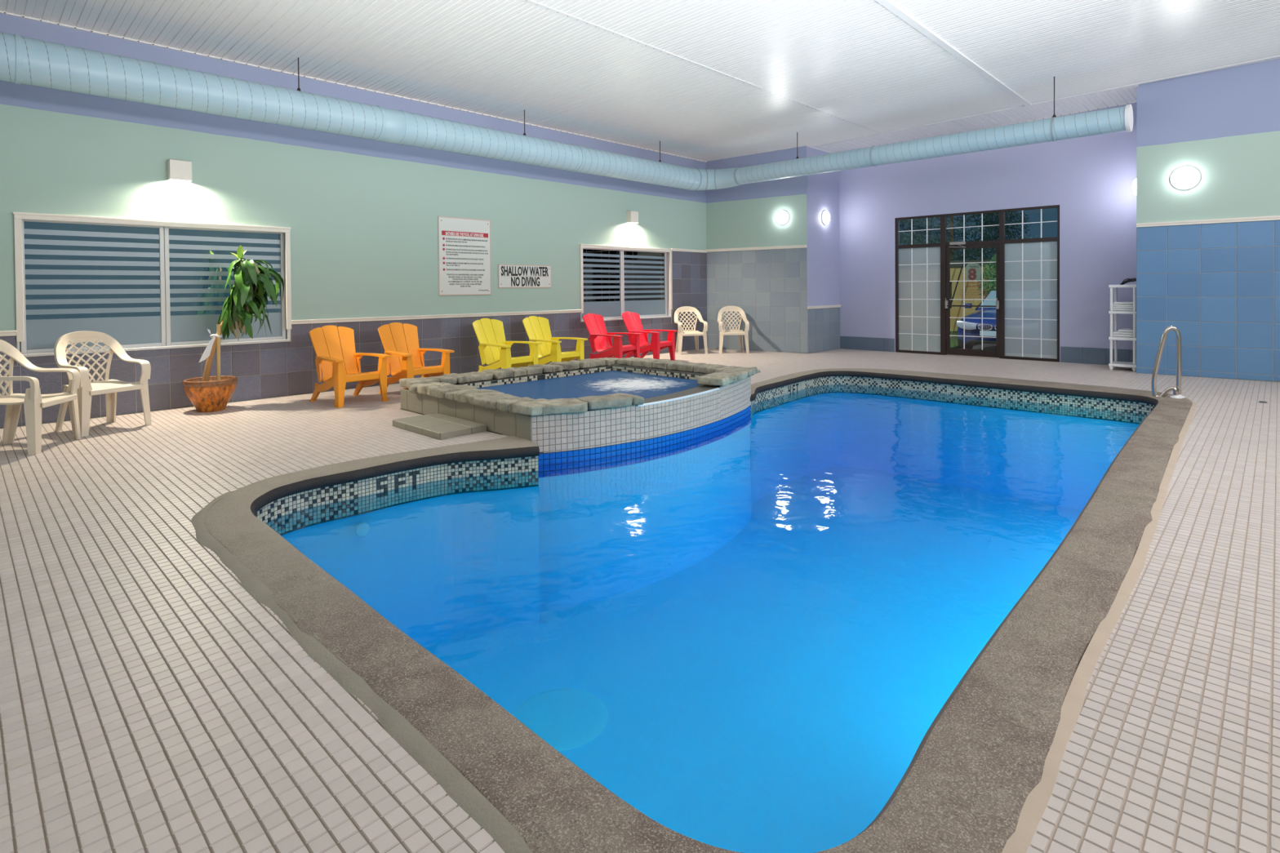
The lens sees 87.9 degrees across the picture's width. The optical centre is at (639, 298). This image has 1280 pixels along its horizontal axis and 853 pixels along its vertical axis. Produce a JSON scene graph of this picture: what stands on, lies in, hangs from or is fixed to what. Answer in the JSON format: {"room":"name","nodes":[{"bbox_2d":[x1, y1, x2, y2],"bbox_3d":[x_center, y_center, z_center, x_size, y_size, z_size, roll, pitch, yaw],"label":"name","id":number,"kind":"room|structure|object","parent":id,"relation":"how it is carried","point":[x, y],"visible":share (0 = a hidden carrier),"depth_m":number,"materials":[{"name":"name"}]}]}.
{"room":"indoor swimming pool","nodes":[
{"label":"indoor swimming pool","id":0,"kind":"room"},
{"bbox_2d":[0,13,706,428],"bbox_3d":[-3.544,-0.879,9.012,0.229,4.700,14.500,0,1,44],"label":"wall","id":1,"kind":"structure","parent":0,"point":[362,214],"depth_m":8.36,"materials":[{"name":"paint"}]},
{"bbox_2d":[0,330,17,336],"bbox_3d":[-6.518,0.347,5.752,0.032,0.052,1.640,0,1,44],"label":"trim","id":2,"kind":"structure","parent":1,"relation":"attached to","point":[2,333],"depth_m":6.29,"materials":[{"name":"white wood"}]},
{"bbox_2d":[13,211,291,356],"bbox_3d":[-5.153,-0.145,7.259,0.166,1.388,2.464,0,1,44],"label":"window","id":3,"kind":"structure","parent":1,"relation":"in","point":[37,337],"depth_m":7.10,"materials":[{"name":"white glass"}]},
{"bbox_2d":[167,159,191,182],"bbox_3d":[-5.018,-1.390,7.241,0.115,0.215,0.200,0,1,44],"label":"wall sconce","id":4,"kind":"object","parent":1,"relation":"attached to","point":[176,169],"visible":1,"depth_m":7.20,"materials":[{"name":"white"}]},
{"bbox_2d":[291,309,581,324],"bbox_3d":[-2.638,0.258,9.785,0.032,0.052,4.675,0,1,44],"label":"trim","id":5,"kind":"structure","parent":1,"relation":"attached to","point":[504,313],"depth_m":9.35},
{"bbox_2d":[437,216,491,295],"bbox_3d":[-2.587,-0.614,9.843,0.018,1.140,0.880,0,1,44],"label":"sign","id":6,"kind":"object","parent":1,"relation":"attached to","point":[464,255],"visible":1,"depth_m":9.82,"materials":[{"name":"white"}]},
{"bbox_2d":[497,263,551,288],"bbox_3d":[-1.829,-0.348,10.632,0.018,0.370,1.040,0,1,44],"label":"sign","id":7,"kind":"object","parent":1,"relation":"attached to","point":[509,276],"visible":1,"depth_m":10.61,"materials":[{"name":"white plastic"}]},
{"bbox_2d":[579,244,671,322],"bbox_3d":[-0.245,-0.278,12.360,0.166,1.348,2.394,0,1,44],"label":"window","id":8,"kind":"structure","parent":1,"relation":"in","point":[615,280],"depth_m":12.37,"materials":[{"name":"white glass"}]},
{"bbox_2d":[626,210,638,223],"bbox_3d":[-0.138,-1.501,12.313,0.115,0.215,0.200,0,1,44],"label":"wall sconce","id":9,"kind":"object","parent":1,"relation":"attached to","point":[632,215],"visible":1,"depth_m":12.26,"materials":[{"name":"white"}]},
{"bbox_2d":[671,248,706,253],"bbox_3d":[1.014,-0.972,13.573,0.032,0.052,1.145,0,1,44],"label":"trim","id":10,"kind":"structure","parent":1,"relation":"attached to","point":[673,249],"depth_m":13.54,"materials":[{"name":"white wood"}]},
{"bbox_2d":[0,348,1279,852],"bbox_3d":[1.707,1.277,5.603,12.700,0.200,16.800,0,1,44],"label":"floor","id":11,"kind":"structure","parent":0,"point":[149,703],"depth_m":2.25,"materials":[{"name":"tile"}]},
{"bbox_2d":[0,339,80,455],"bbox_3d":[-5.072,0.779,5.457,0.547,0.910,0.595,-1,1,-12],"label":"armchair","id":12,"kind":"object","parent":11,"relation":"on","point":[33,401],"visible":1,"depth_m":5.56,"materials":[{"name":"beige plastic"}]},
{"bbox_2d":[53,330,151,436],"bbox_3d":[-5.058,0.768,6.226,0.547,0.910,0.595,0,1,23],"label":"armchair","id":13,"kind":"object","parent":11,"relation":"on","point":[87,388],"visible":0.89,"depth_m":6.29,"materials":[{"name":"beige plastic"}]},
{"bbox_2d":[182,375,237,412],"bbox_3d":[-4.612,1.036,7.140,0.500,0.340,0.500,0,1,44],"label":"pot","id":14,"kind":"object","parent":11,"relation":"on","point":[206,393],"depth_m":7.00,"materials":[{"name":"ceramic"}]},
{"bbox_2d":[182,244,284,412],"bbox_3d":[-4.436,0.312,7.279,0.955,1.781,0.657,-1,1,-24],"label":"potted plant","id":15,"kind":"object","parent":11,"relation":"on","point":[253,282],"visible":1,"depth_m":7.18,"materials":[{"name":"plant"}]},
{"bbox_2d":[308,324,391,408],"bbox_3d":[-3.403,0.758,7.694,0.887,0.860,0.675,0,1,41],"label":"chair","id":16,"kind":"object","parent":11,"relation":"on","point":[337,361],"visible":1,"depth_m":7.71,"materials":[{"name":"orange plastic"}]},
{"bbox_2d":[377,322,454,393],"bbox_3d":[-2.833,0.746,8.258,0.887,0.860,0.675,0,1,43],"label":"chair","id":17,"kind":"object","parent":11,"relation":"on","point":[399,340],"visible":0.95,"depth_m":8.32,"materials":[{"name":"orange plastic"}]},
{"bbox_2d":[392,413,486,439],"bbox_3d":[-1.851,1.171,6.100,0.873,0.060,0.463,0,1,44],"label":"step slab","id":18,"kind":"structure","parent":11,"relation":"on","point":[438,426],"depth_m":5.96,"materials":[{"name":"tile"}]},
{"bbox_2d":[472,318,542,371],"bbox_3d":[-1.918,0.723,9.351,0.887,0.860,0.675,0,1,40],"label":"chair","id":19,"kind":"object","parent":11,"relation":"on","point":[495,350],"visible":0.96,"depth_m":9.37,"materials":[{"name":"yellow plastic"}]},
{"bbox_2d":[522,315,587,366],"bbox_3d":[-1.334,0.708,10.044,0.887,0.860,0.675,0,1,39],"label":"chair","id":20,"kind":"object","parent":11,"relation":"on","point":[537,329],"visible":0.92,"depth_m":10.08,"materials":[{"name":"yellow plastic"}]},
{"bbox_2d":[582,313,643,358],"bbox_3d":[-0.498,0.688,11.024,0.887,0.860,0.675,0,1,35],"label":"chair","id":21,"kind":"object","parent":11,"relation":"on","point":[600,340],"visible":0.97,"depth_m":11.02,"materials":[{"name":"red plastic"}]},
{"bbox_2d":[621,311,677,359],"bbox_3d":[0.124,0.672,11.757,0.887,0.860,0.675,0,1,35],"label":"chair","id":22,"kind":"object","parent":11,"relation":"on","point":[632,320],"visible":0.86,"depth_m":11.75,"materials":[{"name":"red plastic"}]},
{"bbox_2d":[674,306,707,354],"bbox_3d":[0.977,0.622,13.043,0.595,0.910,0.547,-1,1,-10],"label":"armchair","id":23,"kind":"object","parent":11,"relation":"on","point":[681,333],"visible":1,"depth_m":13.19,"materials":[{"name":"beige plastic"}]},
{"bbox_2d":[190,368,1196,852],"bbox_3d":[1.760,1.895,5.826,4.812,1.477,9.329,0,1,44],"label":"swimming pool","id":24,"kind":"object","parent":11,"relation":"in","point":[900,645],"visible":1,"depth_m":4.67,"materials":[{"name":"liquid"}]},
{"bbox_2d":[399,356,760,613],"bbox_3d":[-0.481,1.721,7.468,2.825,1.794,3.526,0,1,44],"label":"hot tub","id":25,"kind":"object","parent":24,"relation":"on","point":[635,491],"visible":0.88,"depth_m":6.10,"materials":[{"name":"tile"}]},
{"bbox_2d":[476,370,700,399],"bbox_3d":[-0.507,1.431,7.355,2.062,0.858,2.550,0,1,44],"label":"water","id":26,"kind":"object","parent":25,"relation":"in","point":[610,382],"visible":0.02,"depth_m":7.53,"materials":[{"name":"blue liquid"}]},
{"bbox_2d":[1151,325,1185,398],"bbox_3d":[5.902,0.724,7.421,0.290,0.830,0.176,0,1,44],"label":"pool handrail","id":27,"kind":"object","parent":24,"relation":"attached to","point":[1176,391],"visible":0.94,"depth_m":7.38,"materials":[{"name":"metal"}]},
{"bbox_2d":[717,306,749,353],"bbox_3d":[1.833,0.614,13.138,0.595,0.910,0.547,0,1,2],"label":"armchair","id":28,"kind":"object","parent":11,"relation":"on","point":[722,332],"visible":1,"depth_m":13.29,"materials":[{"name":"beige plastic"}]},
{"bbox_2d":[1108,284,1136,371],"bbox_3d":[7.248,0.435,9.927,0.335,1.270,0.440,0,1,44],"label":"shelving unit","id":29,"kind":"object","parent":11,"relation":"on","point":[1122,364],"visible":0.66,"depth_m":9.84,"materials":[{"name":"white plastic"}]},
{"bbox_2d":[1112,333,1133,337],"bbox_3d":[7.237,0.553,9.912,0.340,0.040,0.275,-1,1,-43],"label":"folded towel","id":30,"kind":"object","parent":29,"relation":"on","point":[1113,335],"visible":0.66,"depth_m":9.80,"materials":[{"name":"white fabric"}]},
{"bbox_2d":[1112,330,1133,334],"bbox_3d":[7.237,0.518,9.911,0.340,0.040,0.264,-1,1,-45],"label":"folded towel","id":31,"kind":"object","parent":30,"relation":"on","point":[1117,331],"visible":0.7,"depth_m":9.79,"materials":[{"name":"white fabric"}]},
{"bbox_2d":[1117,328,1133,332],"bbox_3d":[7.259,0.482,9.890,0.204,0.040,0.340,0,1,43],"label":"folded towel","id":32,"kind":"object","parent":31,"relation":"on","point":[1125,330],"visible":0.76,"depth_m":9.80,"materials":[{"name":"white fabric"}]},
{"bbox_2d":[1112,308,1133,311],"bbox_3d":[7.232,0.170,9.908,0.276,0.036,0.340,0,1,43],"label":"folded towel","id":33,"kind":"object","parent":29,"relation":"on","point":[1113,309],"visible":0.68,"depth_m":9.79,"materials":[{"name":"white fabric"}]},
{"bbox_2d":[1112,306,1133,308],"bbox_3d":[7.234,0.138,9.906,0.285,0.037,0.340,0,1,44],"label":"folded towel","id":34,"kind":"object","parent":33,"relation":"on","point":[1113,307],"visible":0.75,"depth_m":9.79,"materials":[{"name":"white fabric"}]},
{"bbox_2d":[1112,304,1133,306],"bbox_3d":[7.233,0.106,9.906,0.340,0.036,0.270,-1,1,-45],"label":"folded towel","id":35,"kind":"object","parent":34,"relation":"on","point":[1123,305],"visible":0.64,"depth_m":9.78,"materials":[{"name":"white fabric"}]},
{"bbox_2d":[1113,301,1133,304],"bbox_3d":[7.234,0.074,9.905,0.253,0.037,0.340,0,1,41],"label":"folded towel","id":36,"kind":"object","parent":35,"relation":"on","point":[1123,302],"visible":0.81,"depth_m":9.78,"materials":[{"name":"white fabric"}]},
{"bbox_2d":[1120,278,1136,284],"bbox_3d":[7.263,-0.247,9.862,0.191,0.100,0.291,0,1,44],"label":"bag","id":37,"kind":"object","parent":29,"relation":"on","point":[1128,280],"visible":0.96,"depth_m":9.79,"materials":[{"name":"fabric"}]},
{"bbox_2d":[0,0,1279,162],"bbox_3d":[1.499,-3.074,5.291,12.600,0.688,16.200,0,1,44],"label":"ceiling","id":38,"kind":"structure","parent":0,"point":[707,80],"depth_m":7.79,"materials":[{"name":"paint"}]},
{"bbox_2d":[0,31,1133,190],"bbox_3d":[-0.856,-2.425,6.062,6.959,0.939,13.426,0,1,44],"label":"air duct","id":39,"kind":"object","parent":38,"relation":"hanging from","point":[23,60],"visible":1,"depth_m":8.37,"materials":[{"name":"metal"}]},
{"bbox_2d":[706,146,807,353],"bbox_3d":[2.269,-0.990,13.498,2.398,4.700,0.189,0,1,35],"label":"wall","id":40,"kind":"structure","parent":0,"point":[770,286],"depth_m":13.29,"materials":[{"name":"tile"}]},
{"bbox_2d":[705,244,807,252],"bbox_3d":[2.293,-0.996,13.356,2.198,0.055,0.034,0,1,35],"label":"trim","id":41,"kind":"structure","parent":40,"relation":"attached to","point":[793,246],"depth_m":13.29,"materials":[{"name":"white wood"}]},
{"bbox_2d":[775,209,789,224],"bbox_3d":[2.772,-1.577,12.989,0.288,0.288,0.072,0,1,35],"label":"lamp","id":42,"kind":"object","parent":40,"relation":"attached to","point":[782,217],"visible":1,"depth_m":12.96,"materials":[{"name":"white plastic"}]},
{"bbox_2d":[806,146,839,353],"bbox_3d":[3.660,-1.000,13.369,0.229,4.700,1.530,0,1,44],"label":"wall pillar","id":43,"kind":"structure","parent":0,"point":[822,188],"depth_m":13.19,"materials":[{"name":"purple paint"}]},
{"bbox_2d":[807,304,841,309],"bbox_3d":[3.682,0.174,13.221,0.035,0.053,1.310,0,1,44],"label":"trim","id":44,"kind":"structure","parent":43,"relation":"attached to","point":[836,305],"depth_m":13.16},
{"bbox_2d":[821,210,830,224],"bbox_3d":[3.712,-1.603,13.215,0.072,0.288,0.288,0,1,44],"label":"lamp","id":45,"kind":"object","parent":43,"relation":"attached to","point":[825,216],"visible":1,"depth_m":13.16,"materials":[{"name":"white plastic"}]},
{"bbox_2d":[839,102,1137,364],"bbox_3d":[6.021,-0.999,11.985,5.550,4.700,0.209,0,1,44],"label":"wall","id":46,"kind":"structure","parent":0,"point":[1091,179],"depth_m":11.28,"materials":[{"name":"purple paint"}]},
{"bbox_2d":[895,204,1059,361],"bbox_3d":[5.944,-0.248,11.939,2.760,2.600,0.147,0,1,44],"label":"door","id":47,"kind":"structure","parent":46,"relation":"in","point":[1027,280],"depth_m":11.71,"materials":[{"name":"brown metal"}]},
{"bbox_2d":[1136,58,1279,382],"bbox_3d":[9.089,-0.967,7.952,5.036,4.700,0.169,0,1,40],"label":"wall","id":48,"kind":"structure","parent":0,"point":[1218,284],"depth_m":8.99,"materials":[{"name":"tile"}]},
{"bbox_2d":[1169,165,1200,190],"bbox_3d":[7.494,-1.656,9.131,0.327,0.327,0.072,0,1,40],"label":"lamp","id":49,"kind":"object","parent":48,"relation":"attached to","point":[1185,177],"visible":1,"depth_m":9.11,"materials":[{"name":"white plastic"}]},
{"bbox_2d":[1136,215,1279,226],"bbox_3d":[9.028,-1.033,7.879,5.036,0.055,0.036,0,1,40],"label":"trim","id":50,"kind":"structure","parent":48,"relation":"attached to","point":[1270,217],"depth_m":8.97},
{"bbox_3d":[7.584,-0.982,9.871,0.185,4.700,1.130,0,1,44],"label":"wall","id":51,"kind":"structure","parent":0,"visible":0},
{"bbox_2d":[1132,178,1136,195],"bbox_3d":[7.381,-1.650,9.864,0.103,0.288,0.288,0,1,44],"label":"lamp","id":52,"kind":"object","parent":51,"relation":"attached to","point":[1134,184],"visible":0.41,"depth_m":9.81,"materials":[{"name":"white plastic"}]},
{"label":"outside","id":53,"kind":"structure","parent":0,"visible":0},
{"bbox_2d":[971,340,995,350],"bbox_3d":[14.782,1.080,22.581,50.000,0.100,27.000,0,1,44],"label":"ground","id":54,"kind":"structure","parent":53,"point":[985,346],"depth_m":15.90,"materials":[{"name":"grey asphalt"}]},
{"bbox_2d":[898,210,1031,260],"bbox_3d":[12.199,-1.803,25.417,5.497,5.630,5.778,-1,1,-16],"label":"tree","id":55,"kind":"object","parent":54,"relation":"on","point":[952,233],"visible":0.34,"depth_m":24.38,"materials":[{"name":"leaf"},{"name":"bark"}]},
{"bbox_2d":[950,330,993,348],"bbox_3d":[5.641,1.103,19.788,8.700,0.080,7.700,0,1,44],"label":"lawn","id":56,"kind":"structure","parent":54,"relation":"on","point":[954,333],"depth_m":17.13,"materials":[{"name":"plant"}]},
{"bbox_2d":[950,338,958,347],"bbox_3d":[6.014,1.044,16.025,2.940,0.160,2.666,0,1,44],"label":"grass","id":57,"kind":"structure","parent":56,"relation":"on","point":[952,342],"depth_m":15.49,"materials":[{"name":"green plant"}]},
{"bbox_2d":[950,259,995,331],"bbox_3d":[9.607,-0.050,22.317,5.300,2.250,3.720,0,1,44],"label":"building","id":58,"kind":"structure","parent":54,"relation":"on","point":[956,269],"depth_m":20.33,"materials":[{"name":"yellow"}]},
{"bbox_2d":[956,289,995,349],"bbox_3d":[9.051,0.459,15.698,2.040,1.430,4.545,0,1,44],"label":"car","id":59,"kind":"object","parent":54,"relation":"on","point":[973,326],"visible":0.35,"depth_m":14.55,"materials":[{"name":"blue paint"}]},
{"bbox_2d":[976,235,1036,301],"bbox_3d":[9.928,-0.230,17.354,2.088,2.756,2.148,0,1,44],"label":"leafy tree","id":60,"kind":"object","parent":54,"relation":"on","point":[992,283],"visible":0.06,"depth_m":17.57,"materials":[{"name":"green plant"}]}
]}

